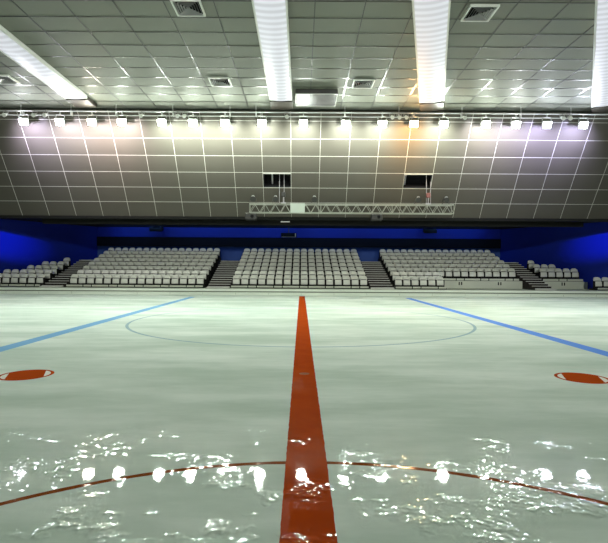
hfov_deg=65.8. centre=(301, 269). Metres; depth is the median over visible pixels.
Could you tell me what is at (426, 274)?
seat
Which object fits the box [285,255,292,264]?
seat
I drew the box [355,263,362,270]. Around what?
seat
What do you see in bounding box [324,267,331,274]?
seat
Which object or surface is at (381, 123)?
light
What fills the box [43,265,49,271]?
seat
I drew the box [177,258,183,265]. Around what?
seat
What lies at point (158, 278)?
seat
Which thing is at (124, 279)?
seat
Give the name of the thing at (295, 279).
seat
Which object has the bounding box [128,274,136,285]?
seat
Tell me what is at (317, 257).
seat
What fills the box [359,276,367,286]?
seat
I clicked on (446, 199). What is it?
lamp
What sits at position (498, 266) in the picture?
seat
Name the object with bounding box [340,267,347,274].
seat
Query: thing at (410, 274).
seat
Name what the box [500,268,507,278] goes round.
seat
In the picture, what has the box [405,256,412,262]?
seat
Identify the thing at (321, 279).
seat
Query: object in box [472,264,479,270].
seat
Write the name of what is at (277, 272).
seat
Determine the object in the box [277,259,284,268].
seat
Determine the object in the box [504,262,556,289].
stairs
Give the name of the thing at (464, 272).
seat
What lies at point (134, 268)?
seat
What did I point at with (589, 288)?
stand
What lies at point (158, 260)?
seat
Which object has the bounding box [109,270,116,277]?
seat
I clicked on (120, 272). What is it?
seat
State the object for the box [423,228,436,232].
ceiling speaker
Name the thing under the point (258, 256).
seat
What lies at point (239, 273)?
seat
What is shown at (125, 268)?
seat
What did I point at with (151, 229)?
ceiling speaker
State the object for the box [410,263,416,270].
seat
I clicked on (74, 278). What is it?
seat
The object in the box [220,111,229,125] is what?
light
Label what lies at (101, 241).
trim
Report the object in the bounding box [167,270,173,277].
seat
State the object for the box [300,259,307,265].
seat
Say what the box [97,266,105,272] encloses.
seat
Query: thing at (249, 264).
seat
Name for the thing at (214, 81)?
ceiling vent
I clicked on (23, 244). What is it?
wall
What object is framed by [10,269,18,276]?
seat
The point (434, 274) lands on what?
seat
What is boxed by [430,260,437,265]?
seat
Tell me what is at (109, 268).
seat
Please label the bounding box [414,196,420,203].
lamp
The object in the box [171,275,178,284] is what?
seat
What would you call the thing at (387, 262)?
seat
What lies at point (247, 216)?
projector
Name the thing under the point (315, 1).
trim
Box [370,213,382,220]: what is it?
projector
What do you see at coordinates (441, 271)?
seat
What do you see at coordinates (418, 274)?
seat
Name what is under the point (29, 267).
seat
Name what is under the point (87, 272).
seat
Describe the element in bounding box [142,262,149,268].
seat
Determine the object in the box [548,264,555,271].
seat
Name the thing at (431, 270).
seat
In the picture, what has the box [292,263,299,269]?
seat
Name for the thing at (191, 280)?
seat
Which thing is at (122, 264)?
seat
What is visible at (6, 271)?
seat
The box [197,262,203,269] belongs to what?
seat
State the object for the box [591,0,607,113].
fluorescent light
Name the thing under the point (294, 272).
seat
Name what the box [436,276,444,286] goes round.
seat
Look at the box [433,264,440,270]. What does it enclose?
seat
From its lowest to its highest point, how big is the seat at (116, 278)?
0.665 m
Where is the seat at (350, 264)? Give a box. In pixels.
[347,263,354,270]
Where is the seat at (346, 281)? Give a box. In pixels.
[342,276,350,285]
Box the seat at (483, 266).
[479,264,487,270]
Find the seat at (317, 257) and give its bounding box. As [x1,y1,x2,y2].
[315,255,322,264]
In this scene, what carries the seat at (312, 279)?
on the stand at (291, 286)
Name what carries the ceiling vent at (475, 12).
in the ceiling at (82, 43)
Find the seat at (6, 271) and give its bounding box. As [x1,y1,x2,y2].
[1,269,10,275]
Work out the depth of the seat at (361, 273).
28.55 m
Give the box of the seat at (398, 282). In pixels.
[394,276,402,286]
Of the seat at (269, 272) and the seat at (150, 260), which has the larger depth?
the seat at (150, 260)
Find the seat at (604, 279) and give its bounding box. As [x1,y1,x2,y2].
[602,277,607,287]
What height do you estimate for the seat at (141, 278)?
0.665 m
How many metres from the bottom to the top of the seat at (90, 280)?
0.665 m
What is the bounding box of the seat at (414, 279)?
[411,276,418,286]
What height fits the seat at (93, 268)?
0.665 m
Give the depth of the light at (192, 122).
22.74 m
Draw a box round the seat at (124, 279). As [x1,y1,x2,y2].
[120,274,128,284]
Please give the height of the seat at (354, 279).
0.665 m
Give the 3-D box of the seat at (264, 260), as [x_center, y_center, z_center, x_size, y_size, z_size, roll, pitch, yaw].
[-2.327,-0.407,30.823,0.488,0.665,0.290,0,0,-1]
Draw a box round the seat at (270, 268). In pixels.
[268,267,275,273]
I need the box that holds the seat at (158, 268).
[154,266,161,273]
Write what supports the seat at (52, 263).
on the stand at (46, 281)
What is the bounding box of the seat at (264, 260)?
[262,259,269,265]
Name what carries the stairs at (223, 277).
on the floor at (2, 287)
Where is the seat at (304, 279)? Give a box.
[300,275,307,285]
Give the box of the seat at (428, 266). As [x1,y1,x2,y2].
[426,264,433,270]
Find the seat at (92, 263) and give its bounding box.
[88,261,94,268]
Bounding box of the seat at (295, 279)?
[292,275,299,286]
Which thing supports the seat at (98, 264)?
on the stand at (216, 266)
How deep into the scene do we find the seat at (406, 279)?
27.70 m
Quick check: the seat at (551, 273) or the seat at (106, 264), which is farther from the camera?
the seat at (106, 264)
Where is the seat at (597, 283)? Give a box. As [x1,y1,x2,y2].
[593,277,602,287]
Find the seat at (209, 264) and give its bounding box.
[205,262,211,272]
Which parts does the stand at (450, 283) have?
panel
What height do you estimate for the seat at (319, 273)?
0.665 m
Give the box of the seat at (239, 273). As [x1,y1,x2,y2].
[234,271,241,278]
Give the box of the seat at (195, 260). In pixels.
[192,258,198,265]
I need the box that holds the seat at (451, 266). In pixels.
[449,264,456,270]
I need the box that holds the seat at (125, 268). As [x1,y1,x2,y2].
[121,266,129,273]
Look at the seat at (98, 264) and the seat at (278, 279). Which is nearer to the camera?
the seat at (278, 279)
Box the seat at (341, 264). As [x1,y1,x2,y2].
[339,263,346,270]
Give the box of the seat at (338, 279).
[334,276,341,285]
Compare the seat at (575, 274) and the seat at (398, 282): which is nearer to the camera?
the seat at (398, 282)
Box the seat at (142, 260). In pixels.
[138,258,145,264]
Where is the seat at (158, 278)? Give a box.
[154,274,161,285]
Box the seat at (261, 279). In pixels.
[258,275,265,285]
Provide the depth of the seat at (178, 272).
28.54 m
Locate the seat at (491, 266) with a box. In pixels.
[487,264,494,270]
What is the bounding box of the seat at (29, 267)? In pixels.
[26,265,33,272]
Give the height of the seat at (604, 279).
0.665 m
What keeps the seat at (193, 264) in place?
on the stand at (216, 266)
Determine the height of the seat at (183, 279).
0.665 m
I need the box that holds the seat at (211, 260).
[206,258,213,268]
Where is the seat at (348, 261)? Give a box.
[346,259,353,266]
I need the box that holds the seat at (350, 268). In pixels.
[348,267,355,274]
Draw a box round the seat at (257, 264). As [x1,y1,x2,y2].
[253,262,260,269]
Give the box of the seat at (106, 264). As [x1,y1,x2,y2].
[103,262,110,268]
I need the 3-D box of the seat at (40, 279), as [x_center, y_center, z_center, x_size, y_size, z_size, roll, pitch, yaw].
[-15.403,0.553,27.795,0.488,0.665,0.290,0,0,0]
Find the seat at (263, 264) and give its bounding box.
[261,263,268,269]
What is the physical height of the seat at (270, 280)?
0.665 m
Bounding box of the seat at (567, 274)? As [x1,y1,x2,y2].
[562,268,571,278]
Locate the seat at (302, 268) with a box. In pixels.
[300,267,307,274]
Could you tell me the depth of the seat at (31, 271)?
28.55 m
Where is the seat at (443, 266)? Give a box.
[441,264,448,270]
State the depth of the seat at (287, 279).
27.69 m
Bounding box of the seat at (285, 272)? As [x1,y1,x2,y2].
[284,271,291,281]
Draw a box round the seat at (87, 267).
[81,265,89,271]
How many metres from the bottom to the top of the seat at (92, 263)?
0.665 m
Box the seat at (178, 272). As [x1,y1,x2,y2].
[174,270,181,277]
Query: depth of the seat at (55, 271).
29.23 m
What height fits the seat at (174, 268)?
0.665 m
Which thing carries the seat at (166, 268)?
on the stand at (216, 266)
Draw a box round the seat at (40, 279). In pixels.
[35,274,44,284]
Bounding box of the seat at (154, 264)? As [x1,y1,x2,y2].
[149,262,157,268]
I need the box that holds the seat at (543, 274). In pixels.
[539,268,547,278]
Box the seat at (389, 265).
[387,263,393,273]
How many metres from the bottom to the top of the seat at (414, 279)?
0.665 m
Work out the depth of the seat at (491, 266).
30.06 m
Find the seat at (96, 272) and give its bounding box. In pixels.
[92,270,100,277]
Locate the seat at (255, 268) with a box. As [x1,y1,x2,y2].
[252,266,259,273]
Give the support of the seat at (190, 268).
on the stand at (216, 266)
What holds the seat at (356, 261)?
on the stand at (291, 286)
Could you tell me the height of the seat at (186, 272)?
0.665 m
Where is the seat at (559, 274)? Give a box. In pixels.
[555,268,563,278]
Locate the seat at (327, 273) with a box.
[325,271,332,278]
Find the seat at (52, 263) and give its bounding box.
[49,261,56,268]
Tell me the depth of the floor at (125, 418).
4.38 m
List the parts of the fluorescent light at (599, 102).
panel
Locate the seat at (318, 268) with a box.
[316,267,323,277]
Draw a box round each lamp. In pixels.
[250,195,256,202]
[272,195,278,202]
[311,196,317,203]
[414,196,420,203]
[442,196,448,203]
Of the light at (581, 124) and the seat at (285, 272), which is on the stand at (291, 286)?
the seat at (285, 272)
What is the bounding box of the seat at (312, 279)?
[308,275,316,285]
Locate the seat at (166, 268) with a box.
[162,266,169,273]
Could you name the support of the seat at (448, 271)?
on the stand at (450, 283)
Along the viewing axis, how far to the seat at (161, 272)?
28.54 m
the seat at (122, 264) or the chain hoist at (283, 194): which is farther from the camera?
the seat at (122, 264)
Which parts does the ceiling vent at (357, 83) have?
blade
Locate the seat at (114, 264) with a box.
[110,262,118,268]
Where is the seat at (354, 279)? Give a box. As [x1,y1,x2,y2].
[351,276,358,286]
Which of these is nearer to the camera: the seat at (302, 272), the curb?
the curb
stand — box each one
[0,268,67,286]
[66,257,220,287]
[231,258,368,288]
[378,258,521,288]
[530,270,587,288]
[589,288,607,289]
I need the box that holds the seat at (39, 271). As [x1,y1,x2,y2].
[34,269,43,275]
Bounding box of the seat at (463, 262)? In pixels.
[460,260,467,266]
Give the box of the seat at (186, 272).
[182,270,190,277]
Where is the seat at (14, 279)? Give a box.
[10,274,19,283]
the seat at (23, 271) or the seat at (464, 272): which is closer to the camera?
the seat at (23, 271)
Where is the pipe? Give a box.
[0,110,607,118]
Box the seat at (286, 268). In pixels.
[284,267,291,274]
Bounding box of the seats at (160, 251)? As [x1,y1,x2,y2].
[103,248,495,261]
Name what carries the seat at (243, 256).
on the stand at (291, 286)
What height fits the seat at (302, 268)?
0.665 m
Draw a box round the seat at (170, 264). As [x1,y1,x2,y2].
[165,262,172,269]
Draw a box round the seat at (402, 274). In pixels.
[400,272,407,279]
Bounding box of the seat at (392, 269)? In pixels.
[389,267,397,277]
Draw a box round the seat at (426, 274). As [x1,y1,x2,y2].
[424,272,431,279]
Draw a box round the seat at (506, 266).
[502,264,509,271]
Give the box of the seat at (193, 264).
[189,262,195,269]
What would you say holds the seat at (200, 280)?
on the stand at (216, 266)
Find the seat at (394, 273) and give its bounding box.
[391,271,399,281]
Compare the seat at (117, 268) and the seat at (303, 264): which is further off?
the seat at (303, 264)
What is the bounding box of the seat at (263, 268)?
[260,266,267,273]
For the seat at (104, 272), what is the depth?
28.54 m
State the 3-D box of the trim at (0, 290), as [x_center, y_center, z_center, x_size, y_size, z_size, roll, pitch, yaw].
[-0.008,1.278,25.796,60.000,0.185,0.016,0,0,0]
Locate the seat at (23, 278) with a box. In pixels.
[19,274,27,284]
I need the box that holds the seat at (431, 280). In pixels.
[428,276,435,286]
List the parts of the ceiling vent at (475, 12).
blade, blade, blade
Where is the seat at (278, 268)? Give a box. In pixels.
[276,267,283,274]
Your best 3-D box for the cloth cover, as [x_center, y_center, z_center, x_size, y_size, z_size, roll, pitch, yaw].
[-0.196,-3.301,25.055,0.774,0.520,0.030,0,0,0]
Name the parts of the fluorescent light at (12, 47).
panel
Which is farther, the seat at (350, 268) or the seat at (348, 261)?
the seat at (348, 261)
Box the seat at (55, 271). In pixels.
[51,265,58,275]
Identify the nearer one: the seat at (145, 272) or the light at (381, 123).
the light at (381, 123)
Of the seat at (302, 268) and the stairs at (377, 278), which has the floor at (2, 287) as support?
the stairs at (377, 278)
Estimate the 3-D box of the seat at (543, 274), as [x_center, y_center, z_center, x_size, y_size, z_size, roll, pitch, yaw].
[15.070,0.220,29.309,0.488,0.665,0.290,0,0,0]
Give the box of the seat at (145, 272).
[142,270,149,277]
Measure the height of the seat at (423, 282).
0.665 m
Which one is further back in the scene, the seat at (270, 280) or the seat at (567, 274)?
the seat at (567, 274)
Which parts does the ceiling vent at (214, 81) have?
blade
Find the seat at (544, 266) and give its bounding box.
[541,264,547,271]
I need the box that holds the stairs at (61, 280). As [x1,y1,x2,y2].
[39,260,93,286]
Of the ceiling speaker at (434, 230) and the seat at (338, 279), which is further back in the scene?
the ceiling speaker at (434, 230)
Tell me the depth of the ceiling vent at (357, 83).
19.92 m
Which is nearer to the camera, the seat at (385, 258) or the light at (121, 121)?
the light at (121, 121)
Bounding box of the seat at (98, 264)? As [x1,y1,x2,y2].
[96,262,102,268]
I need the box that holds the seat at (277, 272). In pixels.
[275,271,283,278]
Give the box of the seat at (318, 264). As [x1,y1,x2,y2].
[316,263,323,269]
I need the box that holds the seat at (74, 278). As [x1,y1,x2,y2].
[69,274,78,284]
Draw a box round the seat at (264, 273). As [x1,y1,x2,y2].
[259,271,266,278]
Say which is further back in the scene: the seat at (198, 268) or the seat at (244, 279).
the seat at (198, 268)
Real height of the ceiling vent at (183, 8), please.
0.070 m
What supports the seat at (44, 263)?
on the stand at (46, 281)
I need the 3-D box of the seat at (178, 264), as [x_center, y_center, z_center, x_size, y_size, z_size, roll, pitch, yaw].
[-7.943,-0.181,30.066,0.488,0.665,0.290,0,0,-1]
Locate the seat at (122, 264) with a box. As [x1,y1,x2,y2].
[118,262,125,268]
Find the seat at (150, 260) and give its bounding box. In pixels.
[146,258,153,264]
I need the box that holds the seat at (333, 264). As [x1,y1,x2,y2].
[332,263,338,270]
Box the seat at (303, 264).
[300,263,307,269]
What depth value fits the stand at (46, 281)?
27.31 m
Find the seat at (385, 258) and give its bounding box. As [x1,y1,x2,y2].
[383,256,390,265]
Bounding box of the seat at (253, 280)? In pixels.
[249,275,257,285]
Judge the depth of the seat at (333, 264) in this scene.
30.06 m
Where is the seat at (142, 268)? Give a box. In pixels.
[137,266,145,272]
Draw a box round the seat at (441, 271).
[437,268,444,277]
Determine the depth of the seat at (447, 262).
30.82 m
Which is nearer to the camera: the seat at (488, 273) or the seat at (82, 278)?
the seat at (82, 278)
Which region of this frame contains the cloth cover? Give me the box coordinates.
[290,203,304,212]
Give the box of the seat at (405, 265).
[403,263,410,270]
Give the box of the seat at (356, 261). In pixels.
[354,259,360,266]
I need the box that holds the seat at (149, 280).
[145,274,153,284]
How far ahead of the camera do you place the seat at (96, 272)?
28.54 m
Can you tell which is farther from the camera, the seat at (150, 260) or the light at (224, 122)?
the seat at (150, 260)
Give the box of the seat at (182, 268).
[178,266,185,273]
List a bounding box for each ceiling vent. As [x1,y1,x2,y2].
[0,74,20,84]
[170,0,205,16]
[208,77,231,86]
[352,79,374,88]
[461,4,499,21]
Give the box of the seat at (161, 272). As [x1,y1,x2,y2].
[159,270,165,277]
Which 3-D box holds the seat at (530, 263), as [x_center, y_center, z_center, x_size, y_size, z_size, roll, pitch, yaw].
[15.071,-0.300,30.823,0.488,0.665,0.290,0,0,-1]
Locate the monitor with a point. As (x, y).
(293, 235)
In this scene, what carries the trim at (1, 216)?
attached to the wall at (287, 146)
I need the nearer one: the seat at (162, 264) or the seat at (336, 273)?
the seat at (336, 273)
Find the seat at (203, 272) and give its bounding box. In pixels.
[199,270,206,280]
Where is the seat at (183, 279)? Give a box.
[179,275,187,285]
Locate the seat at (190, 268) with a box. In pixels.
[186,266,193,273]
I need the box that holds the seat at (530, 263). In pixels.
[527,260,533,269]
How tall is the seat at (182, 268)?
0.665 m
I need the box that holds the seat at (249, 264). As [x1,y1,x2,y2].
[245,262,252,269]
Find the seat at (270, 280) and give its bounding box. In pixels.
[266,275,274,285]
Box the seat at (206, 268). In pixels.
[201,266,209,276]
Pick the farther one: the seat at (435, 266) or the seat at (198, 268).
the seat at (435, 266)
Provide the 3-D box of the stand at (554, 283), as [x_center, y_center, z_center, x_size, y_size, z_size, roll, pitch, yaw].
[16.232,0.609,29.939,2.970,1.140,2.333,0,0,0]
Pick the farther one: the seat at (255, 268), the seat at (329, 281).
the seat at (255, 268)
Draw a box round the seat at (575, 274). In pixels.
[570,268,579,278]
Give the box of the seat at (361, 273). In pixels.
[358,271,365,278]
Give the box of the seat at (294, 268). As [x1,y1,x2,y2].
[292,267,299,276]
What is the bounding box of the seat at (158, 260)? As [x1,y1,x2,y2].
[153,258,160,263]
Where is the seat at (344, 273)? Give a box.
[341,271,349,278]
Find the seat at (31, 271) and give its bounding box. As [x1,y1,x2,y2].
[26,269,35,276]
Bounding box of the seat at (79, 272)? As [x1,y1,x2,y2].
[76,270,84,275]
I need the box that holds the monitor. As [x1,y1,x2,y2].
[281,227,296,237]
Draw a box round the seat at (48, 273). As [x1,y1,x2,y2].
[43,269,51,279]
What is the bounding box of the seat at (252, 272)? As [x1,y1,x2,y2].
[250,271,258,278]
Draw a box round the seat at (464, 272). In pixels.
[460,268,468,277]
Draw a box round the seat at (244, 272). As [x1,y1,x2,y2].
[242,271,249,278]
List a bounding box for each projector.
[245,213,256,219]
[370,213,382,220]
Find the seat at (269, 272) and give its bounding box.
[267,271,274,278]
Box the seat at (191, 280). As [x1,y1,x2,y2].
[187,275,195,285]
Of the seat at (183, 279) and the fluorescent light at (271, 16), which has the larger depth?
the seat at (183, 279)
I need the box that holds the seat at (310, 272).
[308,271,315,281]
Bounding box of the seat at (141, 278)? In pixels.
[137,274,145,285]
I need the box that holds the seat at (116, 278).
[111,274,120,284]
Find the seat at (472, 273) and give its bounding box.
[468,268,476,277]
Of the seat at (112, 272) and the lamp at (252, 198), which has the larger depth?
the seat at (112, 272)
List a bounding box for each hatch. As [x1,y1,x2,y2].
[263,173,290,186]
[403,174,432,187]
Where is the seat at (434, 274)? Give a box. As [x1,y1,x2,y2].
[432,272,440,279]
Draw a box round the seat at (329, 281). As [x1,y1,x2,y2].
[325,275,333,286]
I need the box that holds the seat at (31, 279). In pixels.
[27,274,36,284]
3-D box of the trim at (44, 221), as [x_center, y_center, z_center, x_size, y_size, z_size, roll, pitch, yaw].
[0.667,-2.796,27.125,31.100,0.440,0.250,0,0,0]
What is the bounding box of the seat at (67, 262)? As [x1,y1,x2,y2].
[63,258,70,267]
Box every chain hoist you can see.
[279,174,285,202]
[426,175,430,203]
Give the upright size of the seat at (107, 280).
0.665 m
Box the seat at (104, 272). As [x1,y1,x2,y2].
[100,270,108,277]
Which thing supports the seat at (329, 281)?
on the stand at (291, 286)
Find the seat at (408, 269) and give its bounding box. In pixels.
[405,267,412,274]
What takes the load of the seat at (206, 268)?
on the stand at (216, 266)
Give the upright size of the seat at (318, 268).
0.665 m
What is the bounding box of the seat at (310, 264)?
[308,263,315,269]
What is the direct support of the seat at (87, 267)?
on the stand at (216, 266)
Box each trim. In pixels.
[0,0,594,109]
[0,110,607,217]
[0,215,607,221]
[0,290,607,296]
[42,219,583,226]
[97,237,500,247]
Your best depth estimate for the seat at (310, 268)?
29.30 m
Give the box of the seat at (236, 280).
[232,275,240,285]
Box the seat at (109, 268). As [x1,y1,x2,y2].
[105,266,113,272]
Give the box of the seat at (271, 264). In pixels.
[269,263,276,269]
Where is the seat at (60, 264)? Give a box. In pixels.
[57,261,64,271]
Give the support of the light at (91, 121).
hanging from the pipe
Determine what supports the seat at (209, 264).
on the stand at (216, 266)
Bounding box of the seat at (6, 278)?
[1,274,10,284]
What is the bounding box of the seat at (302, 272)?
[300,271,307,278]
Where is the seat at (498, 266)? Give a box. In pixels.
[495,264,502,271]
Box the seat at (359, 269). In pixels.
[356,267,363,274]
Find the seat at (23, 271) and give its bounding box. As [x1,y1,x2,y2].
[18,269,26,275]
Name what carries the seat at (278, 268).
on the stand at (291, 286)
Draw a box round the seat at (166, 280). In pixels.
[162,274,170,284]
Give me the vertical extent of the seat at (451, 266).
0.665 m
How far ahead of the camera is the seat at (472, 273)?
29.20 m
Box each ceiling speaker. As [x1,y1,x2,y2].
[149,226,163,231]
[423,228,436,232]
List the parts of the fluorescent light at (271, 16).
panel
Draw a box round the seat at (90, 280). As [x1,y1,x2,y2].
[86,274,94,284]
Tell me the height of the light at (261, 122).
0.704 m
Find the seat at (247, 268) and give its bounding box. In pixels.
[244,266,251,273]
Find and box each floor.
[0,294,607,542]
[2,287,607,290]
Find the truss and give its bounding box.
[249,203,453,214]
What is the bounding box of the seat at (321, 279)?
[317,275,324,285]
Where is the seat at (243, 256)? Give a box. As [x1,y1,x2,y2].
[240,255,247,261]
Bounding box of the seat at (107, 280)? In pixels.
[103,274,111,284]
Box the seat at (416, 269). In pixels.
[413,267,420,274]
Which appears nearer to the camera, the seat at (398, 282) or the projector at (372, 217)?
the projector at (372, 217)
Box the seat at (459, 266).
[456,264,464,269]
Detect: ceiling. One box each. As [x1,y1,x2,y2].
[0,0,594,112]
[0,218,596,228]
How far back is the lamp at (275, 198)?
25.08 m
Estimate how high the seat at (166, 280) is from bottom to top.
0.665 m
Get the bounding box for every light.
[0,25,96,107]
[19,111,29,124]
[55,110,65,124]
[87,110,96,124]
[117,112,126,125]
[157,112,166,125]
[188,112,197,125]
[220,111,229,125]
[251,0,292,109]
[257,111,266,125]
[299,113,307,126]
[341,113,349,126]
[378,113,386,126]
[409,112,418,126]
[412,0,450,111]
[439,114,448,127]
[481,114,490,127]
[510,114,520,127]
[541,114,551,127]
[577,113,587,127]
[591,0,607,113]
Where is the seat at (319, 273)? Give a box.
[317,271,324,278]
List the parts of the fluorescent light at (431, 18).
panel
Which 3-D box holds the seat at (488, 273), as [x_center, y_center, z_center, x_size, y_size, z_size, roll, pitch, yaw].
[11.634,0.199,29.309,0.488,0.665,0.290,0,0,1]
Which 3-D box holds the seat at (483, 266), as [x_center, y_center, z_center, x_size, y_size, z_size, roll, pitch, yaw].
[11.633,-0.061,30.066,0.488,0.665,0.290,0,0,-1]
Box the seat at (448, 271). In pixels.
[445,268,452,277]
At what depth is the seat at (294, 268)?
29.30 m
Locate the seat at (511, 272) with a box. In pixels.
[508,268,515,278]
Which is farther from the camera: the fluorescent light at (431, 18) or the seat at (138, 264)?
the seat at (138, 264)
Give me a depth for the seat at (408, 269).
29.30 m
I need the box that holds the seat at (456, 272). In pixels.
[453,268,460,277]
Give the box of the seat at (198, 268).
[194,266,200,273]
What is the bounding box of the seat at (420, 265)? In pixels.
[418,263,425,270]
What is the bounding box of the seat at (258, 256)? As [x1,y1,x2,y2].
[255,255,262,261]
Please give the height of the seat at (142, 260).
0.665 m
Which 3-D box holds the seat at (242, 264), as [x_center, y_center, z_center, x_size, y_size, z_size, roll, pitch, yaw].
[-3.828,-0.156,30.066,0.488,0.665,0.290,0,0,0]
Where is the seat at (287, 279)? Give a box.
[283,275,290,285]
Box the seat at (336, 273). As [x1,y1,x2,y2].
[333,271,340,278]
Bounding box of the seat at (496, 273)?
[492,268,500,278]
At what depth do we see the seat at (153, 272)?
28.55 m
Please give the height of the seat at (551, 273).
0.665 m
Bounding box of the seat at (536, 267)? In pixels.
[533,264,539,274]
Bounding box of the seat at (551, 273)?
[547,268,555,278]
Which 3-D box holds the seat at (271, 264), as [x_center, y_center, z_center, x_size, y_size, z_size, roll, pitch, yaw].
[-1.826,-0.144,30.066,0.488,0.665,0.290,0,0,0]
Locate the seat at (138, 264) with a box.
[134,262,141,268]
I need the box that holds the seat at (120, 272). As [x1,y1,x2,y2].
[117,270,124,276]
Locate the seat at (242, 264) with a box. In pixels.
[237,262,244,269]
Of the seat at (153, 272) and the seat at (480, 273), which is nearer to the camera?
the seat at (153, 272)
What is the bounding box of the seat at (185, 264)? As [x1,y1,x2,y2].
[182,262,188,268]
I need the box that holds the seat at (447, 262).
[445,260,452,266]
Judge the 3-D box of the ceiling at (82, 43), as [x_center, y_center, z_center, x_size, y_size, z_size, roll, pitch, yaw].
[0.049,-8.000,10.350,60.000,0.120,26.700,0,0,0]
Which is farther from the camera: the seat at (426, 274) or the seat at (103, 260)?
the seat at (103, 260)
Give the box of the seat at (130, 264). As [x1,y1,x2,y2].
[126,262,133,268]
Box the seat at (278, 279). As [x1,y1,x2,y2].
[275,275,282,286]
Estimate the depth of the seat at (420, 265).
30.06 m
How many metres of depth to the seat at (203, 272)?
28.53 m
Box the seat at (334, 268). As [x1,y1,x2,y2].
[332,267,339,274]
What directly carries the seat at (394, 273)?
on the stand at (450, 283)
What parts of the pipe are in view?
rail, rail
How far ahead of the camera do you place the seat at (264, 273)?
28.54 m
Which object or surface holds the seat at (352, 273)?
on the stand at (291, 286)
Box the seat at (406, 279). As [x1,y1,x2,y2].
[403,276,410,286]
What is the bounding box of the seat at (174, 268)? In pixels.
[171,266,177,273]
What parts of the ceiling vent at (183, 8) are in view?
blade, blade, blade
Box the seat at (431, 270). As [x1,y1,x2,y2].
[429,268,436,274]
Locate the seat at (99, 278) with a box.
[95,274,103,284]
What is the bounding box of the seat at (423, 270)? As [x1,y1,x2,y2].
[421,267,428,274]
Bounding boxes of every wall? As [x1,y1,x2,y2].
[0,109,607,218]
[0,219,97,272]
[97,227,500,238]
[97,246,499,261]
[500,222,607,288]
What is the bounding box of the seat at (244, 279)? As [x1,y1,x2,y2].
[241,275,248,285]
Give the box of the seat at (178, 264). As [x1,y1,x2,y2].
[173,262,180,268]
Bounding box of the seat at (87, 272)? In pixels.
[84,270,92,277]
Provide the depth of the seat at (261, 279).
27.70 m
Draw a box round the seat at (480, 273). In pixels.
[476,268,484,278]
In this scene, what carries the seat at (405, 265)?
on the stand at (450, 283)
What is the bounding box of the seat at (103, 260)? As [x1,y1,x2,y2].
[100,258,107,264]
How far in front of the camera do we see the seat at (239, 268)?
29.30 m
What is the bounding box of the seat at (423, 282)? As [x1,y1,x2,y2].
[419,276,427,286]
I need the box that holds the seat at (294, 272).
[292,271,299,278]
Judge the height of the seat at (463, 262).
0.665 m
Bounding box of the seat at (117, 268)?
[113,266,121,272]
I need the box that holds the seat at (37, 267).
[35,265,41,272]
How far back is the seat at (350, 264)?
30.06 m
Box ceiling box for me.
[295,89,337,105]
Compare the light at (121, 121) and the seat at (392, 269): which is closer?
the light at (121, 121)
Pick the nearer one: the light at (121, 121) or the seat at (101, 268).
the light at (121, 121)
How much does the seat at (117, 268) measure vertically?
0.665 m
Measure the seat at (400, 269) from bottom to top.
0.665 m
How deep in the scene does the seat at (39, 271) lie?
28.55 m
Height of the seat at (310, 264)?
0.665 m
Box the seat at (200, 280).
[196,275,204,285]
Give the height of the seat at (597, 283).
0.665 m
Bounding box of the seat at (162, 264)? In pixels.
[157,262,164,268]
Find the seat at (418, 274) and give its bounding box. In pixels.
[416,272,423,279]
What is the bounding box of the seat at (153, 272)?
[151,270,157,277]
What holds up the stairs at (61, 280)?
on the floor at (2, 287)
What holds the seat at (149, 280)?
on the stand at (216, 266)
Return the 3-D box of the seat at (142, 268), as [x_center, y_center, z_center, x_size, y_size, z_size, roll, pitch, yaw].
[-9.932,0.067,29.309,0.488,0.665,0.290,0,0,0]
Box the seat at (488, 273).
[484,268,492,278]
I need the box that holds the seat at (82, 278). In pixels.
[78,274,86,284]
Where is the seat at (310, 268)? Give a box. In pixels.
[308,267,315,274]
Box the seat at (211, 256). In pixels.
[209,255,216,264]
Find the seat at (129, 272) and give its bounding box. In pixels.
[126,270,133,277]
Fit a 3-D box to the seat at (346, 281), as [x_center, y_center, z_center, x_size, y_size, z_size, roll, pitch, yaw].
[2.676,0.664,27.795,0.488,0.665,0.290,0,0,1]
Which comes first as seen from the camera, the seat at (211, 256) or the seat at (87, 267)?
the seat at (87, 267)
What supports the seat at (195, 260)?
on the stand at (216, 266)
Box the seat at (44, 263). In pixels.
[42,261,48,268]
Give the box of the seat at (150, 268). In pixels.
[145,266,153,273]
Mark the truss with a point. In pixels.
(250, 204)
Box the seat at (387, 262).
[385,260,392,269]
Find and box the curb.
[0,287,607,296]
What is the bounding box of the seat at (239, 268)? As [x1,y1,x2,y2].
[236,266,243,273]
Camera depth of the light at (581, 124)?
22.73 m
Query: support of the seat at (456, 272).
on the stand at (450, 283)
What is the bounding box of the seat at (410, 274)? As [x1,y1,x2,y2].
[408,272,415,279]
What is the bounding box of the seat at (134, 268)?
[129,266,137,273]
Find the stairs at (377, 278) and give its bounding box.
[361,261,393,288]
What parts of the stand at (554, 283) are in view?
panel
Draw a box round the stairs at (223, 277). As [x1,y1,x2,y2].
[206,261,239,287]
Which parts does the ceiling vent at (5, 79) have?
blade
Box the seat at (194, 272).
[191,270,198,277]
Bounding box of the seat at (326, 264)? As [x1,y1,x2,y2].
[324,263,330,269]
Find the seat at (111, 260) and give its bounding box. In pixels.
[108,258,115,264]
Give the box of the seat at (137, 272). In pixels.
[134,270,141,277]
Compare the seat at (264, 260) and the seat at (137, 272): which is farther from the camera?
the seat at (264, 260)
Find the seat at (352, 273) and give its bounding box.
[350,271,357,278]
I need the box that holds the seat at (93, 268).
[89,265,97,271]
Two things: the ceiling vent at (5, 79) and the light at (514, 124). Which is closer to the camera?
the ceiling vent at (5, 79)
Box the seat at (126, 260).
[123,258,130,264]
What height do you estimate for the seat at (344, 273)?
0.665 m
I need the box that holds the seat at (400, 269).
[397,267,404,274]
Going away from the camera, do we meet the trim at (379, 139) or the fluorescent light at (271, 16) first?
the fluorescent light at (271, 16)

